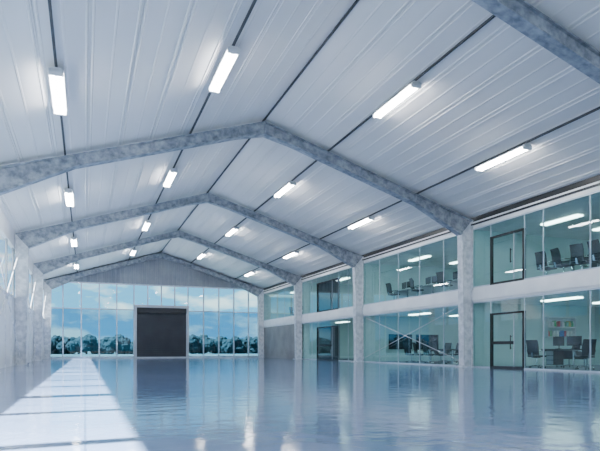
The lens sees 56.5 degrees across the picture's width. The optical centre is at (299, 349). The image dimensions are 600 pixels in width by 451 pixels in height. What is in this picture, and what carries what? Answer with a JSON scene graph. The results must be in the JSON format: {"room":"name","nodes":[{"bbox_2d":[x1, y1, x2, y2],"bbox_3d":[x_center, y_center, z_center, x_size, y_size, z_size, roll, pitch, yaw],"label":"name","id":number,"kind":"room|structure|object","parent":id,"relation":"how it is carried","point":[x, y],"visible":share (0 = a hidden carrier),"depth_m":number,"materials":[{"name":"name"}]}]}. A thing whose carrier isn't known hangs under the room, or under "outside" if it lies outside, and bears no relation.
{"room":"empty warehouse","nodes":[
{"label":"empty warehouse","id":0,"kind":"room"},
{"bbox_2d":[0,207,43,368],"bbox_3d":[-9.978,-2.450,17.134,0.230,6.420,60.350,0,0,-21],"label":"wall","id":1,"kind":"structure","parent":0,"point":[7,335],"depth_m":24.43,"materials":[{"name":"paint"}]},
{"bbox_2d":[5,238,32,309],"bbox_3d":[-9.921,-3.590,16.942,0.080,2.300,59.950,0,0,-21],"label":"window","id":2,"kind":"structure","parent":1,"relation":"in","point":[6,240],"depth_m":26.10,"materials":[{"name":"clear glass"}]},
{"bbox_2d":[44,252,258,289],"bbox_3d":[-11.964,-6.931,48.254,18.690,3.021,0.160,0,0,-21],"label":"wall","id":3,"kind":"structure","parent":0,"point":[158,272],"depth_m":48.13,"materials":[{"name":"metal"}]},
{"bbox_2d":[43,283,257,358],"bbox_3d":[-12.009,-2.340,48.204,18.470,6.200,0.180,0,0,-21],"label":"window","id":4,"kind":"structure","parent":3,"relation":"in","point":[81,332],"depth_m":47.18,"materials":[{"name":"clear glass"}]},
{"bbox_2d":[134,305,188,357],"bbox_3d":[-11.869,-1.495,47.937,4.600,4.510,0.400,0,0,-21],"label":"door","id":5,"kind":"structure","parent":4,"relation":"attached to","point":[160,331],"depth_m":47.90,"materials":[{"name":"metal"}]},
{"bbox_2d":[0,0,599,288],"bbox_3d":[-1.306,-7.048,20.366,18.600,3.043,60.350,0,0,-21],"label":"ceiling","id":6,"kind":"structure","parent":0,"point":[136,71],"depth_m":16.83,"materials":[{"name":"white metal"}]},
{"bbox_2d":[161,0,358,251],"bbox_3d":[-1.288,-8.365,20.320,0.050,0.050,59.450,0,0,-21],"label":"trim","id":7,"kind":"structure","parent":6,"relation":"attached to","point":[356,1],"depth_m":17.33,"materials":[{"name":"metal"}]},
{"bbox_2d":[48,0,599,278],"bbox_3d":[-1.381,-6.911,20.284,13.256,1.336,59.450,0,0,-21],"label":"cable trunking","id":8,"kind":"object","parent":6,"relation":"attached to","point":[489,19],"visible":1,"depth_m":16.81,"materials":[{"name":"metal"}]},
{"bbox_2d":[48,66,66,115],"bbox_3d":[-5.783,-6.139,13.348,0.320,0.203,2.320,0,0,-21],"label":"fluorescent ceiling light","id":9,"kind":"object","parent":8,"relation":"attached to","point":[56,75],"visible":1,"depth_m":13.16,"materials":[{"name":"white paint"}]},
{"bbox_2d":[64,188,73,206],"bbox_3d":[-9.351,-6.139,22.615,0.320,0.203,2.320,0,0,-21],"label":"fluorescent ceiling light","id":10,"kind":"object","parent":8,"relation":"attached to","point":[69,199],"visible":1,"depth_m":22.44,"materials":[{"name":"white paint"}]},
{"bbox_2d":[70,237,76,246],"bbox_3d":[-12.920,-6.139,31.882,0.320,0.203,2.320,0,0,-21],"label":"fluorescent ceiling light","id":11,"kind":"object","parent":8,"relation":"attached to","point":[73,239],"visible":1,"depth_m":31.75,"materials":[{"name":"white paint"}]},
{"bbox_2d":[74,262,78,268],"bbox_3d":[-16.436,-6.139,41.013,0.320,0.203,2.320,0,0,-21],"label":"fluorescent ceiling light","id":12,"kind":"object","parent":8,"relation":"attached to","point":[76,265],"visible":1,"depth_m":40.87,"materials":[{"name":"white paint"}]},
{"bbox_2d":[130,249,136,255],"bbox_3d":[-12.684,-7.386,42.458,0.320,0.203,2.320,0,0,-21],"label":"fluorescent ceiling light","id":13,"kind":"object","parent":8,"relation":"attached to","point":[133,251],"visible":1,"depth_m":42.17,"materials":[{"name":"white paint"}]},
{"bbox_2d":[142,220,150,230],"bbox_3d":[-9.168,-7.386,33.327,0.320,0.203,2.320,0,0,-21],"label":"fluorescent ceiling light","id":14,"kind":"object","parent":8,"relation":"attached to","point":[147,223],"visible":1,"depth_m":33.00,"materials":[{"name":"white paint"}]},
{"bbox_2d":[163,168,177,187],"bbox_3d":[-5.600,-7.386,24.060,0.320,0.203,2.320,0,0,-21],"label":"fluorescent ceiling light","id":15,"kind":"object","parent":8,"relation":"attached to","point":[172,173],"visible":1,"depth_m":23.87,"materials":[{"name":"white paint"}]},
{"bbox_2d":[197,253,206,258],"bbox_3d":[-7.804,-7.426,44.337,0.320,0.203,2.320,0,0,-21],"label":"fluorescent ceiling light","id":16,"kind":"object","parent":8,"relation":"attached to","point":[202,254],"visible":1,"depth_m":44.17,"materials":[{"name":"white paint"}]},
{"bbox_2d":[208,46,240,93],"bbox_3d":[-2.031,-7.386,14.793,0.320,0.203,2.320,0,0,-21],"label":"fluorescent ceiling light","id":17,"kind":"object","parent":8,"relation":"attached to","point":[232,52],"visible":1,"depth_m":14.60,"materials":[{"name":"white paint"}]},
{"bbox_2d":[225,227,238,236],"bbox_3d":[-4.287,-7.426,35.206,0.320,0.203,2.320,0,0,-21],"label":"fluorescent ceiling light","id":18,"kind":"object","parent":8,"relation":"attached to","point":[234,229],"visible":1,"depth_m":35.14,"materials":[{"name":"white paint"}]},
{"bbox_2d":[244,271,255,276],"bbox_3d":[-4.117,-6.202,45.757,0.320,0.203,2.320,0,0,-21],"label":"fluorescent ceiling light","id":19,"kind":"object","parent":8,"relation":"attached to","point":[251,272],"visible":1,"depth_m":45.45,"materials":[{"name":"white paint"}]},
{"bbox_2d":[273,181,295,197],"bbox_3d":[-0.719,-7.426,25.939,0.320,0.203,2.320,0,0,-21],"label":"fluorescent ceiling light","id":20,"kind":"object","parent":8,"relation":"attached to","point":[290,184],"visible":1,"depth_m":25.75,"materials":[{"name":"white paint"}]},
{"bbox_2d":[283,251,298,258],"bbox_3d":[-0.601,-6.202,36.625,0.320,0.203,2.320,0,0,-21],"label":"fluorescent ceiling light","id":21,"kind":"object","parent":8,"relation":"attached to","point":[294,252],"visible":1,"depth_m":36.36,"materials":[{"name":"white paint"}]},
{"bbox_2d":[347,216,374,229],"bbox_3d":[2.967,-6.202,27.359,0.320,0.203,2.320,0,0,-21],"label":"fluorescent ceiling light","id":22,"kind":"object","parent":8,"relation":"attached to","point":[367,219],"visible":1,"depth_m":27.16,"materials":[{"name":"white paint"}]},
{"bbox_2d":[372,81,421,119],"bbox_3d":[2.849,-7.426,16.672,0.320,0.203,2.320,0,0,-21],"label":"fluorescent ceiling light","id":23,"kind":"object","parent":8,"relation":"attached to","point":[413,86],"visible":1,"depth_m":16.50,"materials":[{"name":"white paint"}]},
{"bbox_2d":[474,143,531,171],"bbox_3d":[6.535,-6.202,18.092,0.320,0.203,2.320,0,0,-21],"label":"fluorescent ceiling light","id":24,"kind":"object","parent":8,"relation":"attached to","point":[524,147],"visible":1,"depth_m":17.92,"materials":[{"name":"white paint"}]},
{"bbox_2d":[0,357,599,450],"bbox_3d":[2.039,0.860,21.601,25.670,0.200,60.050,0,0,-21],"label":"floor","id":25,"kind":"structure","parent":0,"point":[237,403],"depth_m":7.52,"materials":[{"name":"grey concrete"}]},
{"bbox_2d":[44,252,263,358],"bbox_3d":[-11.915,-3.755,47.919,18.340,9.030,0.500,0,0,-21],"label":"frame","id":26,"kind":"object","parent":25,"relation":"on","point":[50,284],"visible":0.93,"depth_m":47.31,"materials":[{"name":"grey metal"}]},
{"bbox_2d":[33,230,301,360],"bbox_3d":[-8.451,-3.755,38.923,18.340,9.030,0.500,0,0,-21],"label":"frame","id":27,"kind":"object","parent":25,"relation":"on","point":[44,267],"visible":0.97,"depth_m":38.00,"materials":[{"name":"grey metal"}]},
{"bbox_2d":[43,295,46,352],"bbox_3d":[-18.545,-2.040,40.201,0.104,5.038,9.061,0,0,-21],"label":"cross bracing","id":28,"kind":"object","parent":27,"relation":"attached to","point":[45,295],"visible":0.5,"depth_m":42.42,"materials":[{"name":"paint"}]},
{"bbox_2d":[15,193,363,364],"bbox_3d":[-4.883,-3.755,29.656,18.340,9.030,0.500,0,0,-21],"label":"frame","id":29,"kind":"object","parent":25,"relation":"on","point":[26,240],"visible":0.96,"depth_m":28.59,"materials":[{"name":"grey metal"}]},
{"bbox_2d":[0,252,20,358],"bbox_3d":[-11.460,-2.040,21.803,0.104,5.039,9.351,0,0,-21],"label":"cross bracing","id":30,"kind":"object","parent":29,"relation":"attached to","point":[6,295],"visible":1,"depth_m":22.50,"materials":[{"name":"paint"}]},
{"bbox_2d":[28,277,37,356],"bbox_3d":[-15.029,-2.040,31.070,0.104,5.039,9.351,0,0,-21],"label":"cross bracing","id":31,"kind":"object","parent":29,"relation":"attached to","point":[36,277],"visible":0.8,"depth_m":32.29,"materials":[{"name":"paint"}]},
{"bbox_2d":[363,307,458,360],"bbox_3d":[5.328,-0.690,28.268,0.100,2.527,9.337,0,0,-21],"label":"cross bracing","id":32,"kind":"object","parent":29,"relation":"attached to","point":[457,307],"visible":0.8,"depth_m":27.50,"materials":[{"name":"paint"}]},
{"bbox_2d":[0,121,473,372],"bbox_3d":[-1.315,-3.755,20.390,18.340,9.030,0.500,0,0,-21],"label":"frame","id":33,"kind":"object","parent":25,"relation":"on","point":[16,176],"visible":0.96,"depth_m":20.67,"materials":[{"name":"grey metal"}]},
{"bbox_2d":[340,359,599,370],"bbox_3d":[8.810,0.749,29.576,6.900,0.018,49.590,0,0,-21],"label":"floor","id":34,"kind":"structure","parent":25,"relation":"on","point":[596,367],"depth_m":23.73,"materials":[{"name":"grey concrete"}]},
{"bbox_2d":[403,343,416,362],"bbox_3d":[5.964,0.194,30.040,0.715,1.088,0.660,0,0,-35],"label":"office chair","id":35,"kind":"object","parent":34,"relation":"on","point":[407,347],"depth_m":29.87,"materials":[{"name":"black fabric"}]},
{"bbox_2d":[412,342,425,362],"bbox_3d":[6.280,0.194,29.219,0.715,1.088,0.660,0,0,-6],"label":"office chair","id":36,"kind":"object","parent":34,"relation":"on","point":[414,344],"depth_m":29.13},
{"bbox_2d":[421,342,436,363],"bbox_3d":[6.605,0.194,28.371,0.715,1.088,0.660,0,0,-17],"label":"office chair","id":37,"kind":"object","parent":34,"relation":"on","point":[425,348],"depth_m":28.27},
{"bbox_2d":[417,349,458,363],"bbox_3d":[7.398,0.366,29.209,1.100,0.745,3.200,0,0,-21],"label":"conference table","id":38,"kind":"object","parent":34,"relation":"on","point":[451,350],"visible":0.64,"depth_m":28.30,"materials":[{"name":"silver metal"}]},
{"bbox_2d":[432,342,447,363],"bbox_3d":[6.928,0.194,27.535,0.715,1.088,0.660,0,0,-12],"label":"office chair","id":39,"kind":"object","parent":34,"relation":"on","point":[435,346],"depth_m":27.44,"materials":[{"name":"black fabric"}]},
{"bbox_2d":[439,343,451,362],"bbox_3d":[7.935,0.194,30.710,0.715,1.088,0.660,0,0,-31],"label":"office chair","id":40,"kind":"object","parent":34,"relation":"on","point":[447,345],"depth_m":30.78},
{"bbox_2d":[448,343,458,362],"bbox_3d":[8.262,0.194,29.861,0.715,1.088,0.660,0,0,-18],"label":"office chair","id":41,"kind":"object","parent":34,"relation":"on","point":[457,346],"depth_m":29.86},
{"bbox_2d":[526,340,546,367],"bbox_3d":[9.153,0.194,21.621,0.715,1.088,0.660,0,0,-38],"label":"office chair","id":42,"kind":"object","parent":34,"relation":"on","point":[532,345],"depth_m":21.46,"materials":[{"name":"black fabric"}]},
{"bbox_2d":[541,349,587,368],"bbox_3d":[10.176,0.364,21.439,0.800,0.750,1.600,0,0,-21],"label":"office desk","id":43,"kind":"object","parent":34,"relation":"on","point":[556,357],"depth_m":21.70,"materials":[{"name":"wood"}]},
{"bbox_2d":[553,336,563,348],"bbox_3d":[10.125,-0.252,21.848,0.240,0.480,0.580,0,0,-15],"label":"computer monitor","id":44,"kind":"object","parent":43,"relation":"on","point":[557,341],"visible":1,"depth_m":21.82,"materials":[{"name":"black plastic"}]},
{"bbox_2d":[567,336,581,348],"bbox_3d":[10.395,-0.252,21.148,0.240,0.480,0.580,0,0,-33],"label":"computer monitor","id":45,"kind":"object","parent":43,"relation":"on","point":[574,341],"visible":1,"depth_m":21.12,"materials":[{"name":"black plastic"}]},
{"bbox_2d":[561,346,579,367],"bbox_3d":[10.765,0.194,22.245,0.715,1.088,0.660,0,0,-7],"label":"office chair","id":46,"kind":"object","parent":34,"relation":"on","point":[578,347],"depth_m":22.21,"materials":[{"name":"black plastic"}]},
{"bbox_2d":[573,339,596,369],"bbox_3d":[10.194,0.194,19.958,0.660,1.088,0.715,0,0,0],"label":"office chair","id":47,"kind":"object","parent":34,"relation":"on","point":[585,351],"depth_m":19.69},
{"bbox_2d":[472,0,599,83],"bbox_3d":[2.254,-3.755,11.123,18.340,9.030,0.500,0,0,-21],"label":"frame","id":48,"kind":"object","parent":25,"relation":"on","point":[520,15],"visible":1,"depth_m":12.29,"materials":[{"name":"grey metal"}]},
{"bbox_2d":[303,282,353,358],"bbox_3d":[3.456,-2.165,43.508,6.880,5.810,0.120,0,0,-21],"label":"wall","id":49,"kind":"structure","parent":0,"point":[307,286],"depth_m":42.60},
{"bbox_2d":[364,263,458,361],"bbox_3d":[7.025,-2.165,34.241,6.880,5.810,0.120,0,0,-21],"label":"wall","id":50,"kind":"structure","parent":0,"point":[388,273],"depth_m":33.72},
{"bbox_2d":[389,334,411,348],"bbox_3d":[6.076,-0.440,33.755,1.600,0.900,0.086,0,0,-21],"label":"wall screen","id":51,"kind":"object","parent":50,"relation":"attached to","point":[392,337],"visible":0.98,"depth_m":33.69,"materials":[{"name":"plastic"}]},
{"bbox_2d":[416,335,437,348],"bbox_3d":[7.849,-0.440,34.438,1.600,0.900,0.086,0,0,-21],"label":"wall screen","id":52,"kind":"object","parent":50,"relation":"attached to","point":[429,339],"visible":0.74,"depth_m":34.40,"materials":[{"name":"black plastic"}]},
{"bbox_2d":[264,268,599,327],"bbox_3d":[8.731,-2.285,29.546,7.070,0.630,49.590,0,0,-21],"label":"ceiling","id":53,"kind":"structure","parent":0,"point":[586,279],"depth_m":23.59,"materials":[{"name":"white paint"}]},
{"bbox_2d":[386,283,399,299],"bbox_3d":[5.234,-3.146,31.375,0.715,1.088,0.660,0,0,-23],"label":"office chair","id":54,"kind":"object","parent":53,"relation":"on","point":[388,285],"visible":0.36,"depth_m":31.23,"materials":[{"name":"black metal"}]},
{"bbox_2d":[394,288,418,298],"bbox_3d":[6.018,-2.976,31.679,0.800,0.750,1.600,0,0,-21],"label":"office desk","id":55,"kind":"object","parent":53,"relation":"on","point":[404,293],"visible":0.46,"depth_m":31.89,"materials":[{"name":"silver metal"}]},
{"bbox_2d":[402,282,406,288],"bbox_3d":[5.986,-3.592,32.041,0.240,0.480,0.580,0,0,-12],"label":"computer monitor","id":56,"kind":"object","parent":55,"relation":"on","point":[404,284],"visible":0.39,"depth_m":31.95,"materials":[{"name":"black plastic"}]},
{"bbox_2d":[409,278,423,295],"bbox_3d":[6.094,-3.146,29.146,0.715,1.088,0.660,0,0,-8],"label":"office chair","id":57,"kind":"object","parent":53,"relation":"on","point":[410,279],"visible":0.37,"depth_m":28.98,"materials":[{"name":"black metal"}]},
{"bbox_2d":[417,284,442,294],"bbox_3d":[6.881,-2.976,29.439,0.800,0.750,1.600,0,0,-21],"label":"office desk","id":58,"kind":"object","parent":53,"relation":"on","point":[430,288],"visible":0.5,"depth_m":29.52,"materials":[{"name":"silver metal"}]},
{"bbox_2d":[426,277,430,284],"bbox_3d":[6.848,-3.592,29.802,0.240,0.480,0.580,0,0,-12],"label":"computer monitor","id":59,"kind":"object","parent":58,"relation":"on","point":[428,279],"visible":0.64,"depth_m":29.71,"materials":[{"name":"black plastic"}]},
{"bbox_2d":[431,276,436,283],"bbox_3d":[7.082,-3.592,29.195,0.240,0.480,0.580,0,0,-27],"label":"computer monitor","id":60,"kind":"object","parent":58,"relation":"on","point":[433,278],"visible":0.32,"depth_m":29.22,"materials":[{"name":"black plastic"}]},
{"bbox_2d":[436,271,452,290],"bbox_3d":[6.963,-3.146,26.890,0.715,1.088,0.660,0,0,-33],"label":"office chair","id":61,"kind":"object","parent":53,"relation":"on","point":[439,275],"visible":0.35,"depth_m":26.73,"materials":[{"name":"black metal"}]},
{"bbox_2d":[445,279,457,290],"bbox_3d":[7.743,-2.976,27.199,0.800,0.750,1.600,0,0,-21],"label":"office desk","id":62,"kind":"object","parent":53,"relation":"on","point":[454,283],"visible":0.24,"depth_m":27.47,"materials":[{"name":"silver metal"}]},
{"bbox_2d":[453,271,457,279],"bbox_3d":[7.711,-3.592,27.562,0.240,0.480,0.580,0,0,-12],"label":"computer monitor","id":63,"kind":"object","parent":62,"relation":"on","point":[455,274],"visible":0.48,"depth_m":27.57,"materials":[{"name":"black plastic"}]},
{"bbox_2d":[535,251,556,274],"bbox_3d":[9.386,-3.146,21.291,0.715,1.088,0.660,0,0,-27],"label":"office chair","id":64,"kind":"object","parent":53,"relation":"on","point":[538,255],"visible":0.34,"depth_m":21.16,"materials":[{"name":"black fabric"}]},
{"bbox_2d":[550,248,573,271],"bbox_3d":[9.669,-3.146,20.556,0.715,1.088,0.660,0,0,-10],"label":"office chair","id":65,"kind":"object","parent":53,"relation":"on","point":[555,253],"visible":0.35,"depth_m":20.46,"materials":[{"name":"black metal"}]},
{"bbox_2d":[549,256,597,270],"bbox_3d":[10.833,-2.974,20.567,1.100,0.745,3.200,0,0,-21],"label":"conference table","id":66,"kind":"object","parent":53,"relation":"on","point":[585,258],"visible":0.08,"depth_m":21.16,"materials":[{"name":"silver metal"}]},
{"bbox_2d":[569,243,591,268],"bbox_3d":[9.964,-3.146,19.792,0.715,1.088,0.660,0,0,-35],"label":"office chair","id":67,"kind":"object","parent":53,"relation":"on","point":[576,250],"visible":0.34,"depth_m":19.62,"materials":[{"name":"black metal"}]},
{"bbox_2d":[582,262,599,268],"bbox_3d":[11.385,-3.146,21.750,0.715,1.088,0.660,0,0,-30],"label":"office chair","id":68,"kind":"object","parent":53,"relation":"on","point":[593,264],"visible":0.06,"depth_m":21.90,"materials":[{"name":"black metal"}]},
{"bbox_2d":[587,239,599,261],"bbox_3d":[10.246,-3.146,19.055,0.715,1.088,0.660,0,0,-21],"label":"office chair","id":69,"kind":"object","parent":53,"relation":"on","point":[595,244],"visible":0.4,"depth_m":18.93,"materials":[{"name":"black plastic"}]},
{"bbox_2d":[264,240,599,364],"bbox_3d":[10.652,-2.440,24.890,7.130,6.400,60.000,0,0,-21],"label":"wall","id":70,"kind":"structure","parent":0,"point":[275,306],"depth_m":51.75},
{"bbox_2d":[264,285,292,320],"bbox_3d":[-1.602,-3.825,46.849,0.080,2.490,9.870,0,0,-21],"label":"window","id":71,"kind":"structure","parent":70,"relation":"in","point":[291,285],"depth_m":47.31,"materials":[{"name":"white metal"}]},
{"bbox_2d":[264,324,302,358],"bbox_3d":[-1.613,-0.605,46.844,0.105,2.730,9.870,0,0,-21],"label":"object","id":72,"kind":"structure","parent":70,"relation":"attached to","point":[279,341],"depth_m":46.76,"materials":[{"name":"grey concrete"}]},
{"bbox_2d":[302,267,352,314],"bbox_3d":[1.956,-3.825,37.610,0.080,2.490,9.930,0,0,-21],"label":"window","id":73,"kind":"structure","parent":70,"relation":"in","point":[349,267],"depth_m":37.74,"materials":[{"name":"white metal"}]},
{"bbox_2d":[317,278,339,311],"bbox_3d":[1.863,-3.605,37.794,0.160,2.050,3.600,0,0,-21],"label":"door","id":74,"kind":"structure","parent":73,"relation":"attached to","point":[328,292],"depth_m":37.66,"materials":[{"name":"glass"}]},
{"bbox_2d":[302,317,352,360],"bbox_3d":[1.956,-0.605,37.610,0.080,2.730,9.930,0,0,-21],"label":"window","id":75,"kind":"structure","parent":70,"relation":"in","point":[348,317],"depth_m":37.30,"materials":[{"name":"white metal"}]},
{"bbox_2d":[317,325,339,360],"bbox_3d":[1.863,-0.390,37.794,0.160,2.300,3.600,0,0,-21],"label":"door","id":76,"kind":"structure","parent":75,"relation":"attached to","point":[328,337],"depth_m":37.66,"materials":[{"name":"glass"}]},
{"bbox_2d":[364,235,457,304],"bbox_3d":[5.524,-3.825,28.343,0.080,2.490,9.930,0,0,-21],"label":"window","id":77,"kind":"structure","parent":70,"relation":"in","point":[443,239],"depth_m":27.61,"materials":[{"name":"white metal"}]},
{"bbox_2d":[364,304,458,365],"bbox_3d":[5.524,-0.605,28.343,0.080,2.730,9.930,0,0,-21],"label":"window","id":78,"kind":"structure","parent":70,"relation":"in","point":[456,304],"depth_m":27.53,"materials":[{"name":"white metal"}]},
{"bbox_2d":[263,175,599,295],"bbox_3d":[8.722,-5.355,29.542,7.090,0.570,49.590,0,0,-21],"label":"ceiling","id":79,"kind":"structure","parent":70,"relation":"attached to","point":[576,228],"depth_m":23.65,"materials":[{"name":"white paint"}]},
{"bbox_2d":[473,190,599,287],"bbox_3d":[9.092,-3.825,19.076,0.080,2.490,9.930,0,0,-21],"label":"window","id":80,"kind":"structure","parent":70,"relation":"in","point":[598,191],"depth_m":19.98,"materials":[{"name":"white metal"}]},
{"bbox_2d":[490,228,525,284],"bbox_3d":[8.053,-3.555,21.720,0.160,1.950,1.850,0,0,-21],"label":"door","id":81,"kind":"structure","parent":80,"relation":"attached to","point":[492,282],"depth_m":21.43,"materials":[{"name":"metal"}]},
{"bbox_2d":[473,287,599,372],"bbox_3d":[9.092,-0.605,19.076,0.080,2.730,9.930,0,0,-21],"label":"window","id":82,"kind":"structure","parent":70,"relation":"in","point":[590,289],"depth_m":19.98,"materials":[{"name":"white metal"}]},
{"bbox_2d":[490,311,525,368],"bbox_3d":[8.053,-0.340,21.720,0.160,2.200,1.850,0,0,-21],"label":"door","id":83,"kind":"structure","parent":82,"relation":"attached to","point":[492,342],"depth_m":21.48,"materials":[{"name":"metal"}]},
{"bbox_2d":[292,214,599,322],"bbox_3d":[8.844,-3.493,29.350,3.100,3.145,45.978,0,0,-21],"label":"ceiling lights","id":84,"kind":"object","parent":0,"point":[576,215],"visible":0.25,"depth_m":22.48,"materials":[{"name":"white plastic"}]},
{"bbox_2d":[473,230,594,365],"bbox_3d":[10.593,-2.165,24.975,6.880,5.810,0.120,0,0,-21],"label":"wall","id":85,"kind":"structure","parent":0,"point":[503,269],"depth_m":24.49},
{"bbox_2d":[544,316,575,337],"bbox_3d":[11.729,-0.985,25.198,1.660,0.930,0.260,0,0,-21],"label":"bookshelf","id":86,"kind":"object","parent":85,"relation":"attached to","point":[571,324],"visible":0.91,"depth_m":25.11,"materials":[{"name":"white wood"}]}
]}

